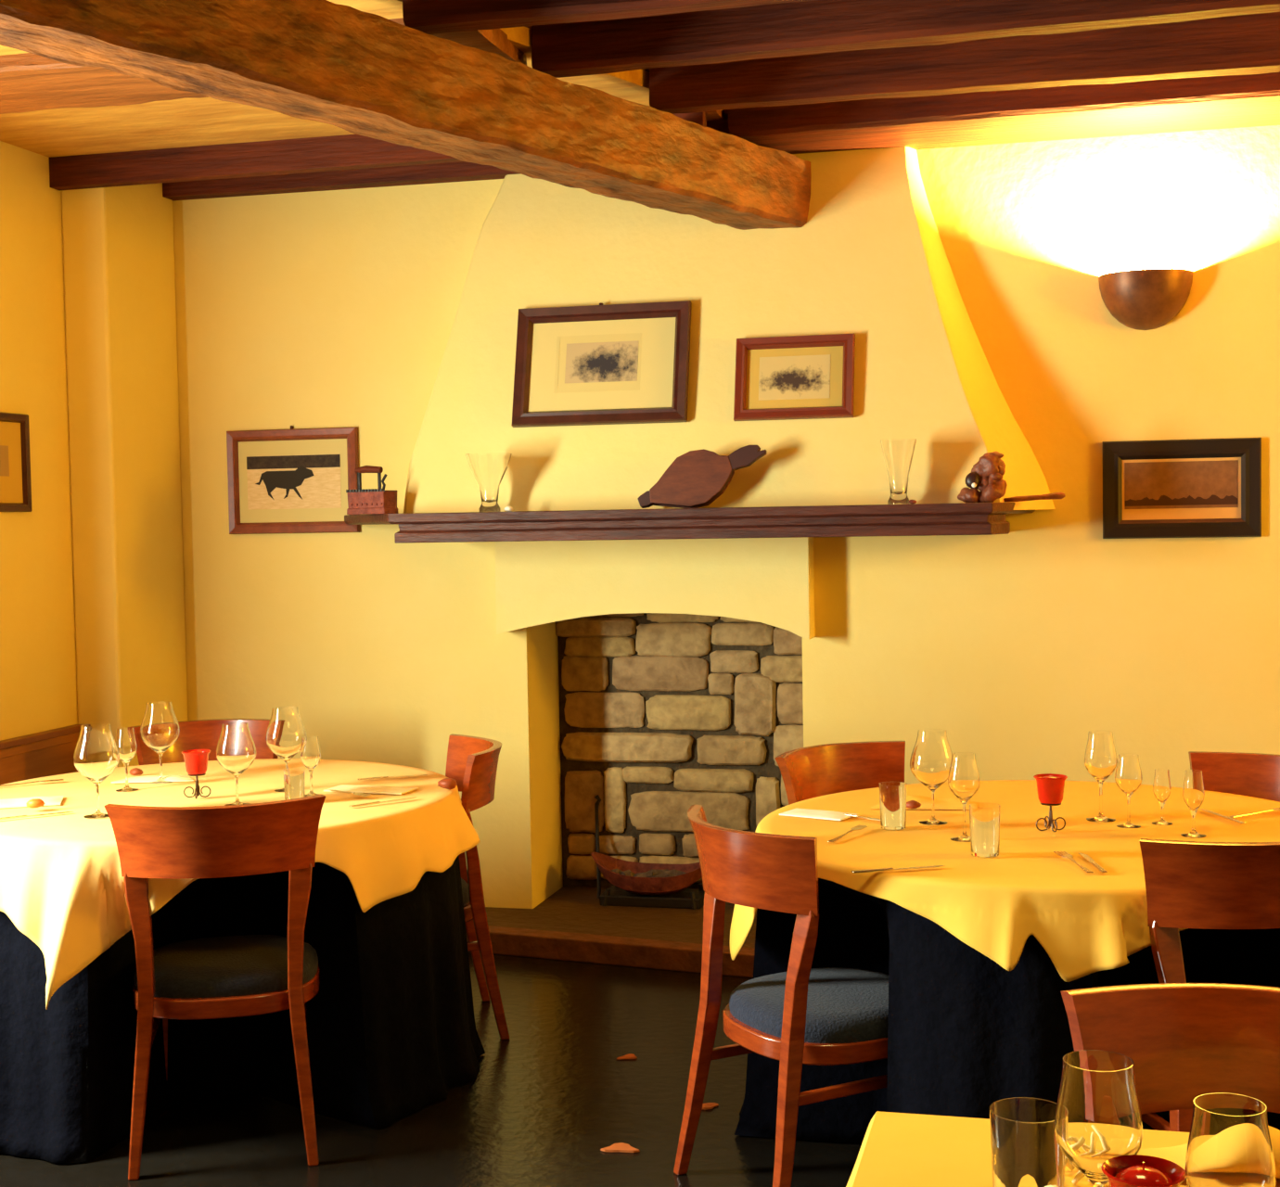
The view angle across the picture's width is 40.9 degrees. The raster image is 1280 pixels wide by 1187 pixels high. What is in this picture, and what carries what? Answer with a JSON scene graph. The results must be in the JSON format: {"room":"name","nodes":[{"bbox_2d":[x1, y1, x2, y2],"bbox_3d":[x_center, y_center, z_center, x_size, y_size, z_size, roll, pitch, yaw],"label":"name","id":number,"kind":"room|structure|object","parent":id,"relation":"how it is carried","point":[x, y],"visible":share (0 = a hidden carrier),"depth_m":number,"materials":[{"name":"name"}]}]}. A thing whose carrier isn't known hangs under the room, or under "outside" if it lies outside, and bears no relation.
{"room":"restaurant dining room","nodes":[
{"label":"restaurant dining room","id":0,"kind":"room"},
{"bbox_2d":[0,140,78,741],"bbox_3d":[-3.125,-0.083,2.512,0.350,3.050,8.566,0,3,14],"label":"wall","id":1,"kind":"structure","parent":0,"point":[38,667],"depth_m":5.94,"materials":[{"name":"paint"}]},
{"bbox_2d":[0,411,32,511],"bbox_3d":[-2.147,-0.435,5.666,0.022,0.333,0.432,0,3,14],"label":"picture frame","id":2,"kind":"object","parent":1,"relation":"attached to","point":[15,455],"visible":1,"depth_m":5.81,"materials":[{"name":"brown"}]},
{"bbox_2d":[0,445,9,476],"bbox_3d":[-2.153,-0.440,5.665,0.001,0.103,0.227,0,3,14],"label":"print","id":3,"kind":"object","parent":2,"relation":"attached to","point":[4,449],"depth_m":5.75},
{"bbox_2d":[0,724,82,785],"bbox_3d":[-2.234,0.911,5.231,0.050,0.790,1.972,0,3,14],"label":"panel","id":4,"kind":"object","parent":1,"relation":"attached to","point":[50,752],"visible":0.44,"depth_m":5.90,"materials":[{"name":"brown"}]},
{"bbox_2d":[61,183,188,767],"bbox_3d":[-1.894,-0.227,6.363,0.174,2.950,0.493,0,3,14],"label":"pillar","id":5,"kind":"structure","parent":0,"point":[119,248],"depth_m":6.17,"materials":[{"name":"paint"}]},
{"bbox_2d":[0,0,723,157],"bbox_3d":[-2.846,-1.389,2.623,2.422,0.053,9.058,1,3,30],"label":"ceiling","id":6,"kind":"structure","parent":0,"point":[198,121],"depth_m":5.53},
{"bbox_2d":[0,17,526,114],"bbox_3d":[-1.340,-1.473,4.836,2.011,0.066,0.448,0,3,14],"label":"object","id":7,"kind":"structure","parent":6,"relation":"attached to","point":[32,81],"depth_m":4.84,"materials":[{"name":"brown wood"}]},
{"bbox_2d":[48,111,705,190],"bbox_3d":[-1.009,-1.487,5.791,2.507,0.104,0.062,0,3,14],"label":"ceiling beam","id":8,"kind":"structure","parent":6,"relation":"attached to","point":[356,151],"depth_m":5.85,"materials":[{"name":"brown wood"}]},
{"bbox_2d":[0,951,861,1186],"bbox_3d":[1.068,1.435,2.177,9.400,0.100,9.800,0,3,14],"label":"floor","id":9,"kind":"structure","parent":0,"point":[543,1102],"depth_m":4.25,"materials":[{"name":"wood"}]},
{"bbox_2d":[131,718,277,765],"bbox_3d":[-1.402,0.857,5.611,0.505,0.835,0.543,-2,3,-14],"label":"dining chair","id":10,"kind":"object","parent":9,"relation":"on","point":[200,734],"visible":0.07,"depth_m":5.80,"materials":[{"name":"brown wood"}]},
{"bbox_2d":[103,794,325,1180],"bbox_3d":[-1.011,0.903,4.190,0.505,0.856,0.543,-1,3,-10],"label":"dining chair","id":11,"kind":"object","parent":9,"relation":"on","point":[248,975],"visible":0.99,"depth_m":4.01,"materials":[{"name":"brown wood"}]},
{"bbox_2d":[445,733,509,1039],"bbox_3d":[-0.672,0.867,5.084,0.543,0.835,0.505,-2,3,-13],"label":"dining chair","id":12,"kind":"object","parent":9,"relation":"on","point":[472,761],"visible":0.47,"depth_m":4.95,"materials":[{"name":"brown wood"}]},
{"bbox_2d":[466,885,756,977],"bbox_3d":[0.112,1.188,6.103,1.702,0.075,1.050,0,3,14],"label":"hearth slab","id":13,"kind":"object","parent":9,"relation":"on","point":[571,924],"visible":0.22,"depth_m":5.90,"materials":[{"name":"stone"}]},
{"bbox_2d":[594,794,601,898],"bbox_3d":[-0.156,0.962,6.530,0.026,0.367,0.186,-1,3,-2],"label":"poker","id":14,"kind":"object","parent":13,"relation":"on","point":[597,798],"visible":0.96,"depth_m":6.54,"materials":[{"name":"black metal"}]},
{"bbox_2d":[590,852,704,909],"bbox_3d":[0.053,1.060,6.374,0.478,0.182,0.255,0,3,14],"label":"basket","id":15,"kind":"object","parent":13,"relation":"on","point":[635,884],"visible":0.91,"depth_m":6.31,"materials":[{"name":"wood"}]},
{"bbox_2d":[599,885,704,909],"bbox_3d":[0.054,1.129,6.377,0.380,0.038,0.170,0,3,14],"label":"tray","id":16,"kind":"object","parent":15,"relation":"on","point":[692,899],"depth_m":6.30,"materials":[{"name":"black metal"}]},
{"bbox_2d":[600,1142,639,1152],"bbox_3d":[-0.045,1.315,4.074,0.095,0.007,0.047,-1,3,8],"label":"dry leaf","id":17,"kind":"object","parent":9,"relation":"on","point":[622,1147],"visible":1,"depth_m":4.06,"materials":[{"name":"orange"}]},
{"bbox_2d":[673,804,888,1186],"bbox_3d":[0.387,0.905,3.831,0.543,0.835,0.505,-2,3,-28],"label":"dining chair","id":18,"kind":"object","parent":9,"relation":"on","point":[798,1017],"visible":0.79,"depth_m":3.65,"materials":[{"name":"brown wood"}]},
{"bbox_2d":[774,741,905,805],"bbox_3d":[0.675,0.859,4.743,0.505,0.835,0.543,-3,3,-37],"label":"dining chair","id":19,"kind":"object","parent":9,"relation":"on","point":[807,773],"visible":0.16,"depth_m":4.94,"materials":[{"name":"brown wood"}]},
{"bbox_2d":[1060,983,1279,1114],"bbox_3d":[0.768,0.974,2.158,0.505,0.835,0.543,0,3,21],"label":"dining chair","id":20,"kind":"object","parent":9,"relation":"on","point":[1184,1042],"visible":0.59,"depth_m":2.37,"materials":[{"name":"brown wood"}]},
{"bbox_2d":[1139,838,1279,1132],"bbox_3d":[1.181,0.890,3.521,0.505,0.864,0.543,-2,3,-12],"label":"dining chair","id":21,"kind":"object","parent":9,"relation":"on","point":[1203,885],"visible":0.28,"depth_m":3.27,"materials":[{"name":"brown wood"}]},
{"bbox_2d":[1188,751,1279,802],"bbox_3d":[1.543,0.859,4.406,0.543,0.835,0.505,-3,3,-40],"label":"dining chair","id":22,"kind":"object","parent":9,"relation":"on","point":[1249,774],"visible":0.09,"depth_m":4.61,"materials":[{"name":"brown wood"}]},
{"bbox_3d":[-1.199,0.936,4.756,1.370,0.745,1.370,0,3,14],"label":"round table","id":23,"kind":"object","parent":9,"relation":"on","visible":0},
{"bbox_2d":[0,855,485,1164],"bbox_3d":[-1.212,0.929,4.762,1.513,0.751,1.387,-2,3,-14],"label":"table undercloth","id":24,"kind":"object","parent":23,"relation":"on","point":[390,1024],"visible":0.56,"depth_m":4.31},
{"bbox_2d":[0,758,480,1010],"bbox_3d":[-1.226,0.729,4.744,1.514,0.351,1.473,-2,3,-27],"label":"tablecloth","id":25,"kind":"object","parent":24,"relation":"on","point":[62,882],"visible":0.73,"depth_m":4.30,"materials":[{"name":"beige fabric"}]},
{"bbox_2d":[0,795,63,808],"bbox_3d":[-1.662,0.560,4.624,0.200,0.010,0.140,-2,3,-15],"label":"napkin","id":26,"kind":"object","parent":25,"relation":"on","point":[57,800],"visible":0.74,"depth_m":4.60,"materials":[{"name":"white fabric"}]},
{"bbox_2d":[25,796,44,807],"bbox_3d":[-1.586,0.547,4.496,0.047,0.030,0.036,0,3,14],"label":"bread morsel","id":27,"kind":"object","parent":25,"relation":"on","point":[35,801],"visible":1,"depth_m":4.49,"materials":[{"name":"orange food"}]},
{"bbox_2d":[0,811,73,819],"bbox_3d":[-1.558,0.570,4.400,0.205,0.005,0.014,-3,3,-32],"label":"table knife","id":28,"kind":"object","parent":25,"relation":"on","point":[20,816],"visible":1,"depth_m":4.39,"materials":[{"name":"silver metal"}]},
{"bbox_2d":[73,723,119,819],"bbox_3d":[-1.392,0.454,4.397,0.114,0.235,0.114,0,3,14],"label":"wine glass","id":29,"kind":"object","parent":25,"relation":"on","point":[96,756],"visible":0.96,"depth_m":4.36,"materials":[{"name":"white"}]},
{"bbox_2d":[115,727,138,792],"bbox_3d":[-1.444,0.466,4.822,0.060,0.175,0.060,0,3,14],"label":"wine glass","id":30,"kind":"object","parent":25,"relation":"on","point":[125,741],"visible":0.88,"depth_m":4.80,"materials":[{"name":"white"}]},
{"bbox_2d":[110,775,193,783],"bbox_3d":[-1.412,0.537,5.003,0.236,0.013,0.090,-1,3,-3],"label":"napkin","id":31,"kind":"object","parent":25,"relation":"on","point":[145,778],"visible":0.97,"depth_m":4.97,"materials":[{"name":"white fabric"}]},
{"bbox_2d":[140,701,179,783],"bbox_3d":[-1.389,0.430,4.966,0.112,0.230,0.112,0,3,14],"label":"wine glass","id":32,"kind":"object","parent":31,"relation":"on","point":[160,730],"visible":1,"depth_m":4.93,"materials":[{"name":"clear"}]},
{"bbox_2d":[181,748,211,798],"bbox_3d":[-1.202,0.487,4.654,0.078,0.134,0.078,-1,3,-6],"label":"candle holder","id":33,"kind":"object","parent":25,"relation":"on","point":[196,761],"visible":1,"depth_m":4.63,"materials":[{"name":"glass"}]},
{"bbox_2d":[181,749,210,774],"bbox_3d":[-1.203,0.458,4.653,0.078,0.062,0.078,-1,3,-6],"label":"cup","id":34,"kind":"object","parent":33,"relation":"on","point":[196,761],"depth_m":4.63,"materials":[{"name":"red glass"}]},
{"bbox_2d":[215,722,255,806],"bbox_3d":[-1.067,0.451,4.534,0.105,0.216,0.105,0,3,14],"label":"wine glass","id":35,"kind":"object","parent":25,"relation":"on","point":[236,749],"visible":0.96,"depth_m":4.50,"materials":[{"name":"white"}]},
{"bbox_2d":[265,706,306,792],"bbox_3d":[-0.983,0.432,4.770,0.112,0.230,0.112,0,3,14],"label":"wine glass","id":36,"kind":"object","parent":25,"relation":"on","point":[286,730],"visible":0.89,"depth_m":4.73,"materials":[{"name":"white"}]},
{"bbox_2d":[282,768,305,800],"bbox_3d":[-0.916,0.511,4.550,0.056,0.090,0.056,0,3,14],"label":"tumbler","id":37,"kind":"object","parent":25,"relation":"on","point":[294,778],"visible":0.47,"depth_m":4.53,"materials":[{"name":"clear glass"}]},
{"bbox_2d":[300,735,321,797],"bbox_3d":[-0.895,0.470,4.667,0.055,0.161,0.055,0,3,14],"label":"wine glass","id":38,"kind":"object","parent":25,"relation":"on","point":[310,750],"visible":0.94,"depth_m":4.65,"materials":[{"name":"white"}]},
{"bbox_2d":[323,784,418,794],"bbox_3d":[-0.744,0.539,4.743,0.240,0.009,0.100,0,3,20],"label":"napkin","id":39,"kind":"object","parent":25,"relation":"on","point":[373,789],"visible":1,"depth_m":4.72,"materials":[{"name":"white fabric"}]},
{"bbox_2d":[348,796,416,807],"bbox_3d":[-0.674,0.549,4.522,0.205,0.005,0.014,-3,3,-41],"label":"table knife","id":40,"kind":"object","parent":25,"relation":"on","point":[375,802],"visible":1,"depth_m":4.50,"materials":[{"name":"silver metal"}]},
{"bbox_2d":[357,774,427,780],"bbox_3d":[-0.714,0.530,4.958,0.205,0.005,0.014,-2,3,-21],"label":"table knife","id":41,"kind":"object","parent":25,"relation":"on","point":[381,777],"visible":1,"depth_m":4.95,"materials":[{"name":"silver metal"}]},
{"bbox_2d":[436,778,457,789],"bbox_3d":[-0.532,0.525,4.724,0.056,0.029,0.047,0,3,14],"label":"bread morsel","id":42,"kind":"object","parent":25,"relation":"on","point":[445,784],"visible":1,"depth_m":4.71,"materials":[{"name":"brown food"}]},
{"bbox_3d":[0.981,0.929,4.066,1.370,0.745,1.370,0,3,14],"label":"round table","id":43,"kind":"object","parent":9,"relation":"on","visible":0},
{"bbox_2d":[734,878,1279,1143],"bbox_3d":[0.998,0.922,4.073,1.403,0.751,1.367,-2,3,-22],"label":"table undercloth","id":44,"kind":"object","parent":43,"relation":"on","point":[967,1033],"visible":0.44,"depth_m":3.52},
{"bbox_2d":[729,780,1279,982],"bbox_3d":[0.957,0.699,4.050,1.464,0.306,1.491,0,3,14],"label":"tablecloth","id":45,"kind":"object","parent":44,"relation":"on","point":[1086,924],"visible":0.7,"depth_m":3.69,"materials":[{"name":"yellow fabric"}]},
{"bbox_2d":[779,808,857,820],"bbox_3d":[0.439,0.542,4.226,0.170,0.009,0.090,1,3,34],"label":"napkin","id":46,"kind":"object","parent":45,"relation":"on","point":[796,812],"visible":1,"depth_m":4.21,"materials":[{"name":"beige paper"}]},
{"bbox_2d":[828,824,869,843],"bbox_3d":[0.479,0.553,3.953,0.025,0.008,0.198,0,3,30],"label":"fork","id":47,"kind":"object","parent":45,"relation":"on","point":[857,827],"visible":1,"depth_m":3.97,"materials":[{"name":"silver metal"}]},
{"bbox_2d":[878,781,907,830],"bbox_3d":[0.595,0.500,4.038,0.065,0.105,0.065,0,3,14],"label":"tumbler","id":48,"kind":"object","parent":45,"relation":"on","point":[892,795],"visible":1,"depth_m":4.01,"materials":[{"name":"clear glass"}]},
{"bbox_2d":[851,865,945,873],"bbox_3d":[0.537,0.571,3.558,0.205,0.005,0.014,-2,3,-13],"label":"table knife","id":49,"kind":"object","parent":45,"relation":"on","point":[934,866],"visible":1,"depth_m":3.55,"materials":[{"name":"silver metal"}]},
{"bbox_2d":[906,799,921,808],"bbox_3d":[0.668,0.515,4.193,0.041,0.021,0.029,0,3,14],"label":"bread morsel","id":50,"kind":"object","parent":45,"relation":"on","point":[912,804],"visible":0.92,"depth_m":4.18,"materials":[{"name":"brown food"}]},
{"bbox_2d":[870,795,972,809],"bbox_3d":[0.728,0.525,4.346,0.283,0.021,0.130,-1,3,8],"label":"napkin","id":51,"kind":"object","parent":45,"relation":"on","point":[950,803],"visible":0.48,"depth_m":4.30,"materials":[{"name":"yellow fabric"}]},
{"bbox_2d":[909,729,952,825],"bbox_3d":[0.699,0.438,4.099,0.107,0.221,0.107,0,3,14],"label":"wine glass","id":52,"kind":"object","parent":45,"relation":"on","point":[930,761],"visible":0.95,"depth_m":4.06,"materials":[{"name":"white"}]},
{"bbox_2d":[947,752,980,842],"bbox_3d":[0.734,0.460,3.884,0.072,0.195,0.072,0,3,14],"label":"wine glass","id":53,"kind":"object","parent":45,"relation":"on","point":[964,779],"visible":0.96,"depth_m":3.86,"materials":[{"name":"clear"}]},
{"bbox_2d":[969,803,1000,857],"bbox_3d":[0.744,0.511,3.704,0.067,0.108,0.067,0,3,14],"label":"tumbler","id":54,"kind":"object","parent":45,"relation":"on","point":[984,818],"visible":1,"depth_m":3.68,"materials":[{"name":"clear glass"}]},
{"bbox_2d":[1033,773,1067,832],"bbox_3d":[0.947,0.481,3.957,0.078,0.134,0.078,-1,3,-9],"label":"candle holder","id":55,"kind":"object","parent":45,"relation":"on","point":[1050,787],"visible":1,"depth_m":3.94,"materials":[{"name":"red glass"}]},
{"bbox_2d":[1033,773,1067,804],"bbox_3d":[0.947,0.452,3.955,0.078,0.062,0.078,-1,3,-9],"label":"cup","id":56,"kind":"object","parent":55,"relation":"on","point":[1050,787],"depth_m":3.93,"materials":[{"name":"red glass"}]},
{"bbox_2d":[1053,851,1093,873],"bbox_3d":[0.909,0.561,3.590,0.025,0.008,0.198,-1,3,-4],"label":"fork","id":57,"kind":"object","parent":45,"relation":"on","point":[1063,854],"visible":1,"depth_m":3.61,"materials":[{"name":"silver metal"}]},
{"bbox_2d":[1078,852,1107,873],"bbox_3d":[0.948,0.562,3.591,0.014,0.005,0.205,-1,3,1],"label":"table knife","id":58,"kind":"object","parent":45,"relation":"on","point":[1086,857],"visible":1,"depth_m":3.57,"materials":[{"name":"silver metal"}]},
{"bbox_2d":[1084,730,1117,822],"bbox_3d":[1.100,0.436,4.097,0.078,0.211,0.078,0,3,14],"label":"wine glass","id":59,"kind":"object","parent":45,"relation":"on","point":[1100,754],"visible":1,"depth_m":4.07,"materials":[{"name":"white"}]},
{"bbox_2d":[1114,754,1142,828],"bbox_3d":[1.141,0.461,4.008,0.062,0.168,0.062,0,3,14],"label":"wine glass","id":60,"kind":"object","parent":45,"relation":"on","point":[1128,774],"visible":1,"depth_m":3.99,"materials":[{"name":"clear"}]},
{"bbox_2d":[1152,768,1172,825],"bbox_3d":[1.228,0.478,4.037,0.048,0.128,0.048,0,3,14],"label":"wine glass","id":61,"kind":"object","parent":45,"relation":"on","point":[1161,786],"visible":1,"depth_m":4.02,"materials":[{"name":"clear"}]},
{"bbox_2d":[1180,769,1206,837],"bbox_3d":[1.252,0.475,3.882,0.055,0.147,0.055,0,3,14],"label":"wine glass","id":62,"kind":"object","parent":45,"relation":"on","point":[1193,790],"visible":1,"depth_m":3.87,"materials":[{"name":"clear"}]},
{"bbox_2d":[1199,808,1245,824],"bbox_3d":[1.392,0.531,4.103,0.014,0.005,0.205,-1,3,-9],"label":"table knife","id":63,"kind":"object","parent":45,"relation":"on","point":[1206,811],"visible":1,"depth_m":4.08,"materials":[{"name":"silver metal"}]},
{"bbox_2d":[495,537,814,639],"bbox_3d":[0.051,-0.053,6.099,1.130,0.423,0.180,0,3,14],"label":"lintel","id":64,"kind":"object","parent":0,"point":[767,581],"visible":0.89,"depth_m":6.00,"materials":[{"name":"paint"}]},
{"bbox_2d":[557,613,803,889],"bbox_3d":[0.316,0.571,6.574,1.363,1.260,0.120,0,3,14],"label":"wall","id":65,"kind":"structure","parent":0,"point":[767,769],"depth_m":6.58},
{"bbox_2d":[555,613,803,883],"bbox_3d":[0.165,0.554,6.536,0.998,1.110,0.044,0,3,14],"label":"stones","id":66,"kind":"object","parent":65,"relation":"attached to","point":[667,659],"visible":0.72,"depth_m":6.54},
{"bbox_2d":[172,125,1279,908],"bbox_3d":[2.310,-0.329,5.883,8.765,3.050,0.620,0,3,14],"label":"wall","id":67,"kind":"structure","parent":0,"point":[328,308],"depth_m":5.92,"materials":[{"name":"paint"}]},
{"bbox_2d":[226,425,360,534],"bbox_3d":[-1.306,-0.428,6.448,0.529,0.403,0.022,0,3,14],"label":"picture frame","id":68,"kind":"object","parent":67,"relation":"attached to","point":[292,480],"visible":0.98,"depth_m":6.45,"materials":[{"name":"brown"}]},
{"bbox_2d":[246,453,341,510],"bbox_3d":[-1.302,-0.420,6.453,0.380,0.202,0.001,0,3,14],"label":"print","id":69,"kind":"object","parent":68,"relation":"attached to","point":[275,481],"depth_m":6.45,"materials":[{"name":"grey"}]},
{"bbox_2d":[162,161,514,201],"bbox_3d":[-1.044,-1.527,6.298,1.560,0.065,0.087,0,3,14],"label":"wall plate timber","id":70,"kind":"object","parent":67,"relation":"attached to","point":[463,171],"visible":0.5,"depth_m":6.29,"materials":[{"name":"brown wood"}]},
{"bbox_2d":[705,100,1279,153],"bbox_3d":[2.464,-1.593,5.264,4.952,0.159,0.386,0,3,14],"label":"ceiling","id":71,"kind":"structure","parent":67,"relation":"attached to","point":[1264,113],"depth_m":5.58,"materials":[{"name":"paint"}]},
{"bbox_2d":[1098,268,1192,330],"bbox_3d":[1.660,-0.962,5.624,0.302,0.183,0.136,0,3,14],"label":"wall lamp","id":72,"kind":"object","parent":67,"relation":"attached to","point":[1145,299],"visible":1,"depth_m":5.60,"materials":[{"name":"brown metal"}]},
{"bbox_2d":[1102,437,1261,538],"bbox_3d":[1.791,-0.347,5.680,0.501,0.325,0.022,0,3,14],"label":"picture frame","id":73,"kind":"object","parent":67,"relation":"attached to","point":[1201,488],"visible":1,"depth_m":5.68,"materials":[{"name":"black"}]},
{"bbox_2d":[1124,460,1238,509],"bbox_3d":[1.791,-0.360,5.684,0.359,0.155,0.001,0,3,14],"label":"print","id":74,"kind":"object","parent":73,"relation":"attached to","point":[1148,484],"depth_m":5.68,"materials":[{"name":"brown"}]},
{"bbox_2d":[402,146,1054,513],"bbox_3d":[0.205,-0.898,5.875,2.371,1.260,0.400,0,3,14],"label":"chimney breast","id":75,"kind":"structure","parent":0,"point":[869,261],"depth_m":5.81,"materials":[{"name":"paint"}]},
{"bbox_2d":[0,0,812,230],"bbox_3d":[-1.411,-1.204,3.118,0.232,0.238,6.802,1,3,34],"label":"ceiling beam","id":76,"kind":"structure","parent":75,"relation":"attached to","point":[320,62],"depth_m":4.23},
{"bbox_2d":[511,300,691,427],"bbox_3d":[-0.134,-0.790,5.889,0.615,0.426,0.131,0,3,14],"label":"picture frame","id":77,"kind":"object","parent":75,"relation":"attached to","point":[627,363],"visible":1,"depth_m":5.89,"materials":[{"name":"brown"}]},
{"bbox_2d":[564,340,638,383],"bbox_3d":[-0.132,-0.795,5.898,0.256,0.144,0.002,0,-11,14],"label":"print","id":78,"kind":"object","parent":77,"relation":"attached to","point":[615,361],"depth_m":5.90},
{"bbox_2d":[344,502,1035,543],"bbox_3d":[0.047,-0.237,5.835,2.518,0.099,0.573,0,3,14],"label":"mantel shelf","id":79,"kind":"object","parent":75,"relation":"attached to","point":[966,518],"visible":0.95,"depth_m":5.51,"materials":[{"name":"brown wood"}]},
{"bbox_2d":[345,465,398,514],"bbox_3d":[-0.917,-0.358,5.922,0.171,0.169,0.092,0,3,24],"label":"iron","id":80,"kind":"object","parent":79,"relation":"on","point":[369,501],"visible":0.98,"depth_m":5.89,"materials":[{"name":"brown"}]},
{"bbox_2d":[465,453,511,511],"bbox_3d":[-0.508,-0.372,5.779,0.156,0.195,0.156,0,3,14],"label":"glass vase","id":81,"kind":"object","parent":79,"relation":"on","point":[489,470],"visible":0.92,"depth_m":5.74,"materials":[{"name":"clear"}]},
{"bbox_2d":[637,445,766,508],"bbox_3d":[0.204,-0.381,5.641,0.427,0.206,0.084,0,3,13],"label":"bellows","id":82,"kind":"object","parent":79,"relation":"on","point":[697,479],"visible":0.99,"depth_m":5.62,"materials":[{"name":"brown wood"}]},
{"bbox_2d":[880,438,916,504],"bbox_3d":[0.822,-0.386,5.457,0.116,0.205,0.116,0,3,14],"label":"vase","id":83,"kind":"object","parent":79,"relation":"on","point":[898,454],"visible":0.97,"depth_m":5.43,"materials":[{"name":"white"}]},
{"bbox_2d":[957,451,1007,502],"bbox_3d":[1.080,-0.365,5.424,0.155,0.166,0.087,0,3,14],"label":"carved ornament","id":84,"kind":"object","parent":79,"relation":"on","point":[986,476],"visible":0.99,"depth_m":5.40,"materials":[{"name":"red"}]},
{"bbox_2d":[1003,491,1065,501],"bbox_3d":[1.262,-0.309,5.487,0.197,0.030,0.023,-1,3,-3],"label":"wooden stick","id":85,"kind":"object","parent":79,"relation":"on","point":[1055,495],"visible":1,"depth_m":5.48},
{"bbox_2d":[733,332,855,421],"bbox_3d":[0.513,-0.720,5.712,0.398,0.281,0.094,0,3,14],"label":"picture frame","id":86,"kind":"object","parent":75,"relation":"attached to","point":[812,377],"visible":1,"depth_m":5.71,"materials":[{"name":"brown"}]},
{"bbox_2d":[758,354,830,400],"bbox_3d":[0.514,-0.720,5.719,0.238,0.151,0.002,0,-12,14],"label":"print","id":87,"kind":"object","parent":86,"relation":"attached to","point":[803,377],"depth_m":5.72},
{"bbox_3d":[0.931,-1.534,1.704,9.400,0.100,9.100,0,3,14],"label":"ceiling","id":88,"kind":"structure","parent":0,"visible":0},
{"bbox_2d":[402,0,819,34],"bbox_3d":[1.949,-1.511,3.706,5.204,0.169,0.108,0,3,14],"label":"joist","id":89,"kind":"object","parent":88,"relation":"attached to","point":[435,17],"visible":0.94,"depth_m":4.21,"materials":[{"name":"brown wood"}]},
{"bbox_2d":[531,0,1279,76],"bbox_3d":[2.132,-1.531,4.087,5.025,0.169,0.107,0,3,16],"label":"joist","id":90,"kind":"object","parent":88,"relation":"attached to","point":[653,41],"visible":0.95,"depth_m":4.51,"materials":[{"name":"brown wood"}]},
{"bbox_2d":[650,12,1279,114],"bbox_3d":[2.390,-1.562,4.687,4.818,0.171,0.108,0,3,13],"label":"joist","id":91,"kind":"object","parent":88,"relation":"attached to","point":[1248,44],"visible":0.8,"depth_m":4.96,"materials":[{"name":"brown wood"}]},
{"bbox_2d":[728,71,1279,140],"bbox_3d":[2.552,-1.581,5.021,4.665,0.170,0.098,0,3,15],"label":"joist","id":92,"kind":"object","parent":88,"relation":"attached to","point":[870,115],"visible":0.6,"depth_m":5.36,"materials":[{"name":"brown wood"}]},
{"bbox_3d":[0.612,1.044,1.633,0.852,0.747,0.852,0,3,14],"label":"square table","id":93,"kind":"object","parent":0,"visible":0},
{"bbox_3d":[0.612,1.036,1.633,0.909,0.738,0.907,0,3,14],"label":"table undercloth","id":94,"kind":"object","parent":93,"relation":"on","visible":0},
{"bbox_2d":[845,1112,1279,1186],"bbox_3d":[0.607,0.729,1.618,0.949,0.134,0.942,0,3,14],"label":"tablecloth","id":95,"kind":"object","parent":94,"relation":"on","point":[897,1149],"visible":0.49,"depth_m":2.00,"materials":[{"name":"yellow fabric"}]},
{"bbox_2d":[989,1097,1065,1186],"bbox_3d":[0.401,0.595,1.771,0.078,0.125,0.078,0,3,14],"label":"tumbler","id":96,"kind":"object","parent":95,"relation":"on","point":[1026,1152],"visible":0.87,"depth_m":1.74,"materials":[{"name":"clear glass"}]},
{"bbox_2d":[1064,1157,1091,1184],"bbox_3d":[0.487,0.623,1.911,0.078,0.056,0.077,0,3,14],"label":"flower sprig","id":97,"kind":"object","parent":95,"relation":"on","point":[1079,1176],"visible":0.12,"depth_m":1.89,"materials":[{"name":"white plant"}]},
{"bbox_2d":[1054,1049,1143,1186],"bbox_3d":[0.449,0.558,1.678,0.084,0.205,0.084,0,3,14],"label":"wine glass","id":98,"kind":"object","parent":95,"relation":"on","point":[1098,1116],"visible":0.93,"depth_m":1.65,"materials":[{"name":"clear"}]},
{"bbox_2d":[1100,1154,1186,1186],"bbox_3d":[0.469,0.596,1.598,0.076,0.134,0.076,-1,3,3],"label":"candle holder","id":99,"kind":"object","parent":95,"relation":"on","point":[1129,1171],"visible":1,"depth_m":1.60,"materials":[{"name":"red glass"}]},
{"bbox_2d":[1114,1162,1172,1184],"bbox_3d":[0.469,0.556,1.596,0.057,0.055,0.057,-1,3,3],"label":"candle","id":100,"kind":"object","parent":99,"relation":"on","point":[1125,1172],"depth_m":1.59,"materials":[{"name":"red wax"}]},
{"bbox_2d":[1137,1126,1279,1178],"bbox_3d":[0.655,0.620,1.918,0.280,0.051,0.110,0,3,14],"label":"napkin","id":101,"kind":"object","parent":95,"relation":"on","point":[1176,1155],"visible":0.18,"depth_m":1.93,"materials":[{"name":"yellow fabric"}]},
{"bbox_2d":[1184,1092,1276,1186],"bbox_3d":[0.543,0.566,1.579,0.080,0.195,0.080,0,3,14],"label":"wine glass","id":102,"kind":"object","parent":95,"relation":"on","point":[1229,1145],"visible":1,"depth_m":1.55,"materials":[{"name":"clear"}]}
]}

